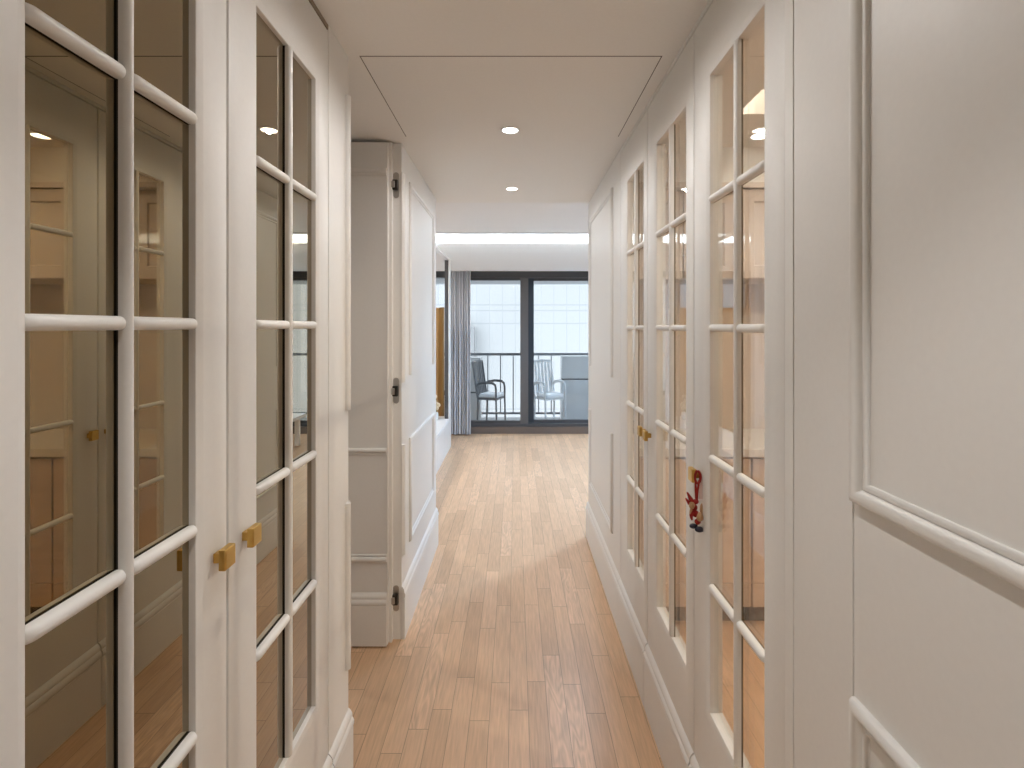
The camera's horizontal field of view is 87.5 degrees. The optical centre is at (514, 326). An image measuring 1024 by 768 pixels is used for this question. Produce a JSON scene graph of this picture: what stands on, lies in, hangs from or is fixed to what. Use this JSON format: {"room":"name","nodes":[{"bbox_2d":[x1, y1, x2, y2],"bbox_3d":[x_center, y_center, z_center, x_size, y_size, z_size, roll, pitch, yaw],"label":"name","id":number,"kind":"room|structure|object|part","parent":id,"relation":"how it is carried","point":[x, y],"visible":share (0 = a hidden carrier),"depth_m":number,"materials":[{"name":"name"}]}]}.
{"room":"apartment hallway","nodes":[
{"label":"apartment hallway","id":0,"kind":"room"},
{"bbox_2d":[308,0,435,753],"bbox_3d":[-0.647,0.288,1.070,0.306,2.223,4.740,0,0,0],"label":"wall","id":1,"kind":"structure","parent":0,"point":[414,210],"depth_m":2.40,"materials":[{"name":"beige paint"}]},
{"bbox_2d":[0,0,234,767],"bbox_3d":[-0.513,0.297,0.691,0.062,2.205,0.505,0,0,0],"label":"door","id":2,"kind":"structure","parent":1,"relation":"in","point":[115,556],"depth_m":0.70,"materials":[{"name":"beige paint"}]},
{"bbox_2d":[25,0,188,767],"bbox_3d":[-0.526,0.169,0.710,0.006,1.636,0.321,0,0,0],"label":"mirror glass","id":3,"kind":"object","parent":2,"relation":"attached to","point":[75,105],"depth_m":0.68,"materials":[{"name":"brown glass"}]},
{"bbox_3d":[-0.500,0.390,0.908,0.016,0.016,0.016,0,0,0],"label":"knob","id":4,"kind":"part","parent":2,"relation":"part of","materials":[{"name":"gold metal"}]},
{"bbox_3d":[-0.488,0.390,0.908,0.012,0.035,0.033,0,0,0],"label":"knob plate","id":5,"kind":"part","parent":2,"relation":"part of","materials":[{"name":"gold metal"}]},
{"bbox_2d":[226,0,333,767],"bbox_3d":[-0.513,0.297,1.202,0.062,2.205,0.506,0,0,0],"label":"door","id":6,"kind":"structure","parent":1,"relation":"in","point":[277,50],"depth_m":1.17,"materials":[{"name":"beige paint"}]},
{"bbox_3d":[-0.500,0.390,1.003,0.016,0.016,0.016,0,0,0],"label":"knob","id":7,"kind":"part","parent":6,"relation":"part of","materials":[{"name":"gold metal"}]},
{"bbox_3d":[-0.488,0.390,1.003,0.012,0.035,0.033,0,0,0],"label":"knob plate","id":8,"kind":"part","parent":6,"relation":"part of","materials":[{"name":"gold metal"}]},
{"bbox_2d":[256,12,310,767],"bbox_3d":[-0.526,0.169,1.218,0.006,1.636,0.338,0,0,0],"label":"glass pane","id":9,"kind":"object","parent":6,"relation":"attached to","point":[273,46],"depth_m":1.20,"materials":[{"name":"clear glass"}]},
{"bbox_3d":[-0.502,1.282,1.202,0.020,0.236,0.506,0,0,0],"label":"baseboard","id":10,"kind":"part","parent":6,"relation":"part of","materials":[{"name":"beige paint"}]},
{"bbox_2d":[328,708,353,767],"bbox_3d":[-0.502,1.282,1.547,0.020,0.236,0.176,0,0,0],"label":"baseboard","id":11,"kind":"structure","parent":1,"relation":"attached to","point":[341,752],"depth_m":1.56,"materials":[{"name":"beige paint"}]},
{"bbox_3d":[-0.502,0.779,1.617,0.014,0.498,0.033,0,0,0],"label":"panel moulding","id":12,"kind":"part","parent":1,"relation":"part of","materials":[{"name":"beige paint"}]},
{"bbox_3d":[-0.502,-0.223,1.617,0.014,0.945,0.033,0,0,0],"label":"panel moulding","id":13,"kind":"part","parent":1,"relation":"part of","materials":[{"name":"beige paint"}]},
{"bbox_2d":[348,142,398,645],"bbox_3d":[-0.905,0.291,2.364,0.770,2.205,0.070,0,0,0],"label":"door","id":14,"kind":"structure","parent":1,"relation":"in","point":[368,416],"depth_m":2.35,"materials":[{"name":"beige paint"}]},
{"bbox_3d":[-0.923,0.546,2.339,0.723,0.033,0.014,0,0,0],"label":"panel moulding","id":15,"kind":"part","parent":14,"relation":"part of","materials":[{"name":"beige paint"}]},
{"bbox_3d":[-0.923,1.012,2.339,0.723,0.033,0.014,0,0,0],"label":"panel moulding","id":16,"kind":"part","parent":14,"relation":"part of","materials":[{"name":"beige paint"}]},
{"bbox_3d":[-0.923,-0.678,2.339,0.723,0.033,0.014,0,0,0],"label":"panel moulding","id":17,"kind":"part","parent":14,"relation":"part of","materials":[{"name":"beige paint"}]},
{"bbox_3d":[-0.924,1.278,2.339,0.728,0.228,0.020,0,0,0],"label":"baseboard","id":18,"kind":"part","parent":14,"relation":"part of","materials":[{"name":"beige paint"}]},
{"bbox_2d":[389,142,392,642],"bbox_3d":[-0.552,0.290,2.386,0.012,2.219,0.028,0,0,0],"label":"trim","id":19,"kind":"structure","parent":1,"relation":"attached to","point":[390,143],"depth_m":2.37,"materials":[{"name":"beige paint"}]},
{"bbox_3d":[-0.502,0.779,2.413,0.014,0.498,0.033,0,0,0],"label":"panel moulding","id":20,"kind":"part","parent":1,"relation":"part of","materials":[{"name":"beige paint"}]},
{"bbox_3d":[-0.502,-0.223,2.413,0.014,0.945,0.033,0,0,0],"label":"panel moulding","id":21,"kind":"part","parent":1,"relation":"part of","materials":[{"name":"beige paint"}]},
{"bbox_2d":[401,508,438,638],"bbox_3d":[-0.502,1.282,2.925,0.020,0.236,1.054,0,0,0],"label":"baseboard","id":22,"kind":"structure","parent":1,"relation":"attached to","point":[411,589],"depth_m":2.74,"materials":[{"name":"beige paint"}]},
{"bbox_3d":[-0.502,0.779,2.938,0.014,0.498,0.755,0,0,0],"label":"panel moulding","id":23,"kind":"part","parent":1,"relation":"part of","materials":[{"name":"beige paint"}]},
{"bbox_3d":[-0.502,-0.233,2.938,0.014,0.925,0.755,0,0,0],"label":"panel moulding","id":24,"kind":"part","parent":1,"relation":"part of","materials":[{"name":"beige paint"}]},
{"bbox_2d":[436,234,587,270],"bbox_3d":[0.100,-1.038,6.970,6.600,0.663,0.500,0,0,0],"label":"wall","id":25,"kind":"structure","parent":0,"point":[466,252],"depth_m":6.72,"materials":[{"name":"white paint"}]},
{"bbox_2d":[451,271,470,434],"bbox_3d":[-0.704,0.304,6.930,0.262,2.168,0.066,0,0,0],"label":"curtain","id":26,"kind":"object","parent":25,"relation":"hanging from","point":[460,280],"visible":0.92,"depth_m":6.93,"materials":[{"name":"grey fabric"}]},
{"bbox_2d":[436,278,587,283],"bbox_3d":[0.100,-0.760,7.760,6.600,0.200,1.080,0,0,0],"label":"ceiling","id":27,"kind":"structure","parent":0,"point":[438,280],"depth_m":7.93,"materials":[{"name":"white paint"}]},
{"bbox_2d":[481,417,559,419],"bbox_3d":[0.100,1.470,7.825,6.600,0.100,1.250,0,0,0],"label":"floor","id":28,"kind":"structure","parent":0,"point":[482,418],"depth_m":8.30,"materials":[{"name":"grey tile"}]},
{"bbox_2d":[444,357,480,419],"bbox_3d":[-0.860,0.940,8.190,0.680,0.960,0.240,0,0,0],"label":"storage box","id":29,"kind":"object","parent":28,"relation":"on","point":[473,392],"visible":0.16,"depth_m":8.07,"materials":[{"name":"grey plastic"}]},
{"bbox_3d":[-0.860,0.719,8.190,0.680,0.518,0.240,0,0,0],"label":"lid","id":30,"kind":"part","parent":29,"relation":"part of","materials":[{"name":"grey plastic"}]},
{"bbox_2d":[472,360,505,419],"bbox_3d":[-0.376,0.948,7.731,0.401,0.946,0.367,0,0,20],"label":"outdoor chair","id":31,"kind":"object","parent":28,"relation":"on","point":[478,370],"visible":0.94,"depth_m":7.71,"materials":[{"name":"grey metal"}]},
{"bbox_3d":[-0.533,1.204,7.608,0.035,0.433,0.026,0,0,20],"label":"leg","id":32,"kind":"part","parent":31,"relation":"part of","materials":[{"name":"black metal"}]},
{"bbox_3d":[-0.513,0.748,7.781,0.111,0.546,0.367,0,0,20],"label":"frame","id":33,"kind":"part","parent":31,"relation":"part of","materials":[{"name":"black metal"}]},
{"bbox_3d":[-0.411,0.878,7.564,0.333,0.220,0.029,0,0,20],"label":"armrest","id":34,"kind":"part","parent":31,"relation":"part of","materials":[{"name":"black metal"}]},
{"bbox_3d":[-0.417,1.204,7.926,0.035,0.433,0.026,0,0,20],"label":"leg","id":35,"kind":"part","parent":31,"relation":"part of","materials":[{"name":"black metal"}]},
{"bbox_3d":[-0.345,1.022,7.720,0.288,0.029,0.317,0,0,20],"label":"seat","id":36,"kind":"part","parent":31,"relation":"part of","materials":[{"name":"black metal"}]},
{"bbox_2d":[480,391,503,397],"bbox_3d":[-0.333,0.977,7.716,0.270,0.056,0.288,0,0,20],"label":"seat cushion","id":37,"kind":"object","parent":31,"relation":"on","point":[483,394],"depth_m":7.62,"materials":[{"name":"white fabric"}]},
{"bbox_3d":[-0.263,1.204,7.510,0.035,0.433,0.026,0,0,20],"label":"leg","id":38,"kind":"part","parent":31,"relation":"part of","materials":[{"name":"black metal"}]},
{"bbox_3d":[-0.296,0.878,7.882,0.333,0.220,0.029,0,0,20],"label":"armrest","id":39,"kind":"part","parent":31,"relation":"part of","materials":[{"name":"black metal"}]},
{"bbox_3d":[-0.147,1.204,7.828,0.035,0.433,0.026,0,0,20],"label":"leg","id":40,"kind":"part","parent":31,"relation":"part of","materials":[{"name":"black metal"}]},
{"bbox_2d":[444,353,587,413],"bbox_3d":[0.100,0.912,8.350,6.600,1.015,0.040,0,0,0],"label":"balcony railing","id":41,"kind":"object","parent":28,"relation":"on","point":[472,354],"visible":0.19,"depth_m":8.34,"materials":[{"name":"grey metal"}]},
{"bbox_3d":[0.100,0.425,8.350,6.600,0.040,0.040,0,0,0],"label":"rail","id":42,"kind":"part","parent":41,"relation":"part of","materials":[{"name":"grey metal"}]},
{"bbox_3d":[0.100,1.345,8.350,6.600,0.030,0.030,0,0,0],"label":"rail","id":43,"kind":"part","parent":41,"relation":"part of","materials":[{"name":"grey metal"}]},
{"bbox_2d":[534,359,565,418],"bbox_3d":[0.483,0.948,7.749,0.367,0.946,0.401,0,0,-30],"label":"outdoor chair","id":44,"kind":"object","parent":28,"relation":"on","point":[546,395],"visible":0.88,"depth_m":7.82,"materials":[{"name":"white plastic"}]},
{"bbox_3d":[0.284,1.204,7.755,0.026,0.433,0.035,0,0,-30],"label":"leg","id":45,"kind":"part","parent":44,"relation":"part of","materials":[{"name":"white metal"}]},
{"bbox_3d":[0.349,0.878,7.643,0.029,0.220,0.333,0,0,-30],"label":"armrest","id":46,"kind":"part","parent":44,"relation":"part of","materials":[{"name":"white metal"}]},
{"bbox_3d":[0.411,0.748,7.875,0.367,0.546,0.111,0,0,-30],"label":"frame","id":47,"kind":"part","parent":44,"relation":"part of","materials":[{"name":"white metal"}]},
{"bbox_3d":[0.428,1.204,7.506,0.026,0.433,0.035,0,0,-30],"label":"leg","id":48,"kind":"part","parent":44,"relation":"part of","materials":[{"name":"white metal"}]},
{"bbox_2d":[537,391,562,397],"bbox_3d":[0.506,0.977,7.709,0.288,0.056,0.270,0,0,-30],"label":"seat cushion","id":49,"kind":"object","parent":44,"relation":"on","point":[548,394],"depth_m":7.64,"materials":[{"name":"white fabric"}]},
{"bbox_3d":[0.500,1.022,7.720,0.317,0.029,0.288,0,0,-30],"label":"seat","id":50,"kind":"part","parent":44,"relation":"part of","materials":[{"name":"white metal"}]},
{"bbox_3d":[0.577,1.204,7.925,0.026,0.433,0.035,0,0,-30],"label":"leg","id":51,"kind":"part","parent":44,"relation":"part of","materials":[{"name":"white metal"}]},
{"bbox_3d":[0.642,0.878,7.812,0.029,0.220,0.333,0,0,-30],"label":"armrest","id":52,"kind":"part","parent":44,"relation":"part of","materials":[{"name":"white metal"}]},
{"bbox_3d":[0.721,1.204,7.675,0.026,0.433,0.035,0,0,-30],"label":"leg","id":53,"kind":"part","parent":44,"relation":"part of","materials":[{"name":"white metal"}]},
{"bbox_2d":[560,355,587,418],"bbox_3d":[1.100,0.930,8.190,0.800,0.980,0.240,0,0,0],"label":"storage box","id":54,"kind":"object","parent":28,"relation":"on","point":[573,368],"visible":0.51,"depth_m":8.07,"materials":[{"name":"grey plastic"}]},
{"bbox_3d":[1.100,0.609,8.190,0.800,0.338,0.240,0,0,0],"label":"lid","id":55,"kind":"part","parent":54,"relation":"part of","materials":[{"name":"grey plastic"}]},
{"bbox_2d":[313,0,764,233],"bbox_3d":[0.100,-1.097,2.835,6.600,0.547,8.470,0,0,0],"label":"ceiling","id":56,"kind":"structure","parent":0,"point":[454,169],"depth_m":1.84,"materials":[{"name":"paint"}]},
{"bbox_2d":[360,56,661,136],"bbox_3d":[-0.013,-0.836,1.970,0.921,0.024,0.691,0,0,0],"label":"access panel","id":57,"kind":"object","parent":56,"relation":"attached to","point":[427,96],"visible":0.77,"depth_m":1.88,"materials":[{"name":"paint"}]},
{"bbox_2d":[501,126,519,133],"bbox_3d":[-0.020,-0.825,2.235,0.080,0.010,0.080,0,0,0],"label":"recessed light","id":58,"kind":"object","parent":57,"relation":"attached to","point":[509,129],"visible":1,"depth_m":2.23,"materials":[{"name":"white paint"}]},
{"bbox_2d":[505,187,518,190],"bbox_3d":[-0.018,-0.826,3.190,0.080,0.010,0.080,0,0,0],"label":"recessed light","id":59,"kind":"object","parent":56,"relation":"in","point":[508,188],"visible":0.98,"depth_m":3.19,"materials":[{"name":"white paint"}]},
{"bbox_2d":[749,132,764,139],"bbox_3d":[1.130,-0.881,2.460,0.100,0.010,0.100,0,0,0],"label":"recessed light","id":60,"kind":"object","parent":56,"relation":"in","point":[760,135],"visible":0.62,"depth_m":2.47,"materials":[{"name":"white paint"}]},
{"bbox_2d":[348,434,764,767],"bbox_3d":[0.100,1.430,2.860,6.800,0.060,8.520,0,0,0],"label":"floor","id":61,"kind":"structure","parent":0,"point":[512,654],"depth_m":2.32,"materials":[{"name":"brown wood"}]},
{"bbox_2d":[436,307,443,415],"bbox_3d":[-1.597,0.583,6.493,1.514,1.635,0.276,0,0,0],"label":"folding screen","id":62,"kind":"object","parent":61,"relation":"on","point":[439,311],"visible":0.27,"depth_m":6.42,"materials":[{"name":"brown wood"}]},
{"bbox_3d":[-1.163,0.583,6.560,0.490,1.635,0.024,0,0,14],"label":"screen panel","id":63,"kind":"part","parent":62,"relation":"part of","materials":[{"name":"brown wood"}]},
{"bbox_3d":[-0.884,0.583,6.430,0.024,1.635,0.156,0,0,-26],"label":"screen panel","id":64,"kind":"part","parent":62,"relation":"part of","materials":[{"name":"brown wood"}]},
{"bbox_2d":[436,416,450,473],"bbox_3d":[-0.938,1.219,4.848,0.385,0.362,2.785,0,0,0],"label":"base cabinet","id":65,"kind":"object","parent":61,"relation":"on","point":[443,426],"visible":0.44,"depth_m":5.58,"materials":[{"name":"white paint"}]},
{"bbox_3d":[-0.747,1.225,4.851,0.004,0.326,0.550,0,0,0],"label":"door","id":66,"kind":"part","parent":65,"relation":"part of","materials":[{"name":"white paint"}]},
{"bbox_2d":[436,395,439,419],"bbox_3d":[-0.904,0.898,6.007,0.112,0.281,0.096,0,0,31],"label":"dried flowers","id":67,"kind":"object","parent":65,"relation":"on","point":[437,403],"visible":0.22,"depth_m":6.00,"materials":[{"name":"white plant"}]},
{"bbox_3d":[-0.747,1.225,5.404,0.004,0.326,0.550,0,0,0],"label":"door","id":68,"kind":"part","parent":65,"relation":"part of","materials":[{"name":"white paint"}]},
{"bbox_2d":[436,246,450,418],"bbox_3d":[-0.771,0.132,4.843,0.048,1.813,2.795,0,0,0],"label":"divider","id":69,"kind":"object","parent":65,"relation":"on","point":[447,260],"visible":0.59,"depth_m":6.05,"materials":[{"name":"white paint"}]},
{"bbox_3d":[-0.771,-0.765,4.843,0.048,0.020,2.795,0,0,0],"label":"rail","id":70,"kind":"part","parent":69,"relation":"part of","materials":[{"name":"white paint"}]},
{"bbox_3d":[-0.774,0.141,6.143,0.042,1.793,0.185,0,0,0],"label":"post","id":71,"kind":"part","parent":69,"relation":"part of","materials":[{"name":"grey metal"}]},
{"bbox_3d":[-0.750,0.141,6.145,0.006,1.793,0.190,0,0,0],"label":"post","id":72,"kind":"part","parent":69,"relation":"part of","materials":[{"name":"white paint"}]},
{"bbox_3d":[-0.747,1.225,5.957,0.004,0.326,0.550,0,0,0],"label":"door","id":73,"kind":"part","parent":65,"relation":"part of","materials":[{"name":"white paint"}]},
{"bbox_2d":[639,457,685,620],"bbox_3d":[0.695,1.000,2.714,0.266,0.800,0.468,0,0,0],"label":"base cabinet","id":74,"kind":"object","parent":61,"relation":"on","point":[680,462],"visible":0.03,"depth_m":2.48,"materials":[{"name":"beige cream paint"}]},
{"bbox_3d":[0.695,1.244,2.490,0.262,0.108,0.020,0,0,0],"label":"drawer","id":75,"kind":"part","parent":74,"relation":"part of","materials":[{"name":"brown wood"}]},
{"bbox_2d":[639,429,764,456],"bbox_3d":[1.880,0.580,2.705,2.640,0.039,0.490,0,0,0],"label":"countertop","id":76,"kind":"structure","parent":74,"relation":"on","point":[753,439],"depth_m":2.55,"materials":[{"name":"stone"}]},
{"bbox_2d":[722,457,750,620],"bbox_3d":[0.963,1.000,2.714,0.266,0.800,0.468,0,0,0],"label":"base cabinet","id":77,"kind":"object","parent":61,"relation":"on","point":[727,480],"visible":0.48,"depth_m":2.48,"materials":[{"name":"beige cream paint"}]},
{"bbox_3d":[0.963,1.244,2.490,0.262,0.108,0.020,0,0,0],"label":"drawer","id":78,"kind":"part","parent":77,"relation":"part of","materials":[{"name":"brown wood"}]},
{"bbox_2d":[745,457,764,620],"bbox_3d":[1.309,1.000,2.714,0.418,0.800,0.468,0,0,0],"label":"base cabinet","id":79,"kind":"object","parent":61,"relation":"on","point":[756,612],"visible":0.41,"depth_m":2.48,"materials":[{"name":"brown wood"}]},
{"bbox_3d":[1.309,1.244,2.490,0.414,0.108,0.020,0,0,0],"label":"drawer","id":80,"kind":"part","parent":79,"relation":"part of","materials":[{"name":"brown wood"}]},
{"bbox_3d":[1.309,0.898,2.490,0.414,0.576,0.020,0,0,0],"label":"door","id":81,"kind":"part","parent":79,"relation":"part of","materials":[{"name":"brown wood"}]},
{"bbox_2d":[639,284,764,428],"bbox_3d":[1.917,0.020,3.225,2.765,2.760,0.550,0,0,0],"label":"wall","id":82,"kind":"structure","parent":0,"point":[753,294],"depth_m":2.95,"materials":[{"name":"beige paint"}]},
{"bbox_2d":[639,191,682,283],"bbox_3d":[0.695,-0.455,2.792,0.266,0.439,0.313,0,0,0],"label":"upper cabinet","id":83,"kind":"object","parent":82,"relation":"attached to","point":[678,194],"visible":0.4,"depth_m":2.63,"materials":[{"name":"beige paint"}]},
{"bbox_2d":[668,191,732,283],"bbox_3d":[0.963,-0.455,2.792,0.266,0.439,0.313,0,0,0],"label":"upper cabinet","id":84,"kind":"object","parent":82,"relation":"attached to","point":[727,201],"visible":0.3,"depth_m":2.63,"materials":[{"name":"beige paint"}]},
{"bbox_2d":[639,147,764,181],"bbox_3d":[1.900,-0.790,2.785,2.600,0.180,0.330,0,0,0],"label":"soffit","id":85,"kind":"structure","parent":82,"relation":"attached to","point":[752,156],"depth_m":2.62,"materials":[{"name":"paint"}]},
{"bbox_2d":[639,182,764,190],"bbox_3d":[1.880,-0.688,2.768,2.640,0.025,0.365,0,0,0],"label":"trim","id":86,"kind":"structure","parent":82,"relation":"attached to","point":[679,186],"depth_m":2.58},
{"bbox_2d":[722,189,764,283],"bbox_3d":[1.309,-0.455,2.774,0.418,0.439,0.348,0,0,0],"label":"upper cabinet","id":87,"kind":"object","parent":82,"relation":"attached to","point":[753,199],"visible":0.17,"depth_m":2.60,"materials":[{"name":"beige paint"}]},
{"bbox_3d":[1.309,-0.455,2.610,0.414,0.435,0.020,0,0,0],"label":"door","id":88,"kind":"part","parent":87,"relation":"part of","materials":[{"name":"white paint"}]},
{"bbox_2d":[588,0,1023,767],"bbox_3d":[0.547,0.200,1.130,0.146,2.400,4.860,0,0,0],"label":"wall","id":89,"kind":"structure","parent":0,"point":[904,119],"depth_m":0.68,"materials":[{"name":"beige paint"}]},
{"bbox_3d":[0.482,0.779,3.062,0.014,0.498,0.805,0,0,0],"label":"panel moulding","id":90,"kind":"part","parent":89,"relation":"part of","materials":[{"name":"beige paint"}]},
{"bbox_3d":[0.482,-0.223,3.062,0.014,0.945,0.805,0,0,0],"label":"panel moulding","id":91,"kind":"part","parent":89,"relation":"part of","materials":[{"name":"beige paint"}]},
{"bbox_2d":[586,502,619,626],"bbox_3d":[0.482,1.282,3.028,0.020,0.236,1.088,0,0,0],"label":"baseboard","id":92,"kind":"structure","parent":89,"relation":"attached to","point":[609,576],"depth_m":2.89,"materials":[{"name":"beige paint"}]},
{"bbox_2d":[617,109,647,706],"bbox_3d":[0.493,0.297,2.227,0.062,2.205,0.508,0,0,0],"label":"door","id":93,"kind":"structure","parent":89,"relation":"in","point":[632,586],"depth_m":2.25,"materials":[{"name":"beige paint"}]},
{"bbox_3d":[0.482,1.282,2.227,0.020,0.236,0.508,0,0,0],"label":"baseboard","id":94,"kind":"part","parent":93,"relation":"part of","materials":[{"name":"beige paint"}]},
{"bbox_3d":[0.468,0.390,2.006,0.012,0.035,0.033,0,0,0],"label":"knob plate","id":95,"kind":"part","parent":93,"relation":"part of","materials":[{"name":"gold metal"}]},
{"bbox_2d":[642,33,693,767],"bbox_3d":[0.493,0.297,1.715,0.062,2.205,0.503,0,0,0],"label":"door","id":96,"kind":"structure","parent":89,"relation":"in","point":[668,661],"depth_m":1.69,"materials":[{"name":"beige paint"}]},
{"bbox_3d":[0.468,0.390,1.925,0.012,0.035,0.033,0,0,0],"label":"knob plate","id":97,"kind":"part","parent":96,"relation":"part of","materials":[{"name":"gold metal"}]},
{"bbox_3d":[0.482,1.282,1.715,0.020,0.236,0.503,0,0,0],"label":"baseboard","id":98,"kind":"part","parent":96,"relation":"part of","materials":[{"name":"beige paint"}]},
{"bbox_2d":[688,0,784,767],"bbox_3d":[0.493,0.297,1.213,0.062,2.205,0.489,0,0,0],"label":"door","id":99,"kind":"structure","parent":89,"relation":"in","point":[726,28],"depth_m":1.18,"materials":[{"name":"beige paint"}]},
{"bbox_3d":[0.468,0.390,1.414,0.012,0.035,0.033,0,0,0],"label":"knob plate","id":100,"kind":"part","parent":99,"relation":"part of","materials":[{"name":"gold metal"}]},
{"bbox_2d":[685,470,702,531],"bbox_3d":[0.469,0.454,1.398,0.047,0.162,0.021,0,0,19],"label":"charm","id":101,"kind":"object","parent":99,"relation":"hanging from","point":[691,502],"visible":1,"depth_m":1.39,"materials":[{"name":"red fabric"}]},
{"bbox_3d":[0.476,0.425,1.397,0.015,0.051,0.006,0,0,20],"label":"cord","id":102,"kind":"part","parent":101,"relation":"part of","materials":[{"name":"red fabric"}]},
{"bbox_3d":[0.482,1.282,1.213,0.020,0.236,0.489,0,0,0],"label":"baseboard","id":103,"kind":"part","parent":99,"relation":"part of","materials":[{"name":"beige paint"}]},
{"bbox_3d":[0.482,0.779,0.234,0.014,0.498,1.068,0,0,0],"label":"panel moulding","id":104,"kind":"part","parent":89,"relation":"part of","materials":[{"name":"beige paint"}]},
{"bbox_3d":[0.482,-0.223,0.234,0.014,0.945,1.068,0,0,0],"label":"panel moulding","id":105,"kind":"part","parent":89,"relation":"part of","materials":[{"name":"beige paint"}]},
{"bbox_3d":[0.100,0.300,7.135,6.600,2.200,0.170,0,0,0],"label":"wall","id":106,"kind":"structure","parent":0,"visible":0},
{"bbox_2d":[436,271,444,394],"bbox_3d":[-1.730,0.050,7.105,1.740,1.700,0.130,0,0,0],"label":"window","id":107,"kind":"structure","parent":106,"relation":"in","point":[439,274],"depth_m":7.04,"materials":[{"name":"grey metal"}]},
{"bbox_2d":[471,271,587,426],"bbox_3d":[0.750,0.256,7.105,3.100,2.112,0.130,0,0,0],"label":"window","id":108,"kind":"structure","parent":106,"relation":"in","point":[526,278],"depth_m":7.06,"materials":[{"name":"grey metal"}]},
{"bbox_3d":[-0.275,0.312,7.080,0.690,1.925,0.040,0,0,0],"label":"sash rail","id":109,"kind":"part","parent":108,"relation":"part of","materials":[{"name":"clear glass"}]},
{"bbox_3d":[0.660,0.312,7.135,0.820,1.925,0.040,0,0,0],"label":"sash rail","id":110,"kind":"part","parent":108,"relation":"part of","materials":[{"name":"clear glass"}]},
{"bbox_2d":[471,427,587,433],"bbox_3d":[0.750,1.356,7.100,3.100,0.088,0.180,0,0,0],"label":"sill","id":111,"kind":"structure","parent":106,"relation":"attached to","point":[474,430],"depth_m":7.01,"materials":[{"name":"brown stone"}]},
{"label":"outside","id":112,"kind":"structure","parent":0,"visible":0},
{"bbox_2d":[436,284,587,416],"bbox_3d":[0.000,2.700,15.300,28.000,13.400,0.600,0,0,0],"label":"building","id":113,"kind":"structure","parent":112,"point":[560,310],"depth_m":15.00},
{"bbox_2d":[470,327,474,356],"bbox_3d":[-1.260,4.700,14.800,0.280,9.400,0.400,0,0,0],"label":"chimney stack","id":114,"kind":"object","parent":113,"relation":"attached to","point":[472,329],"visible":0.14,"depth_m":14.60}
]}

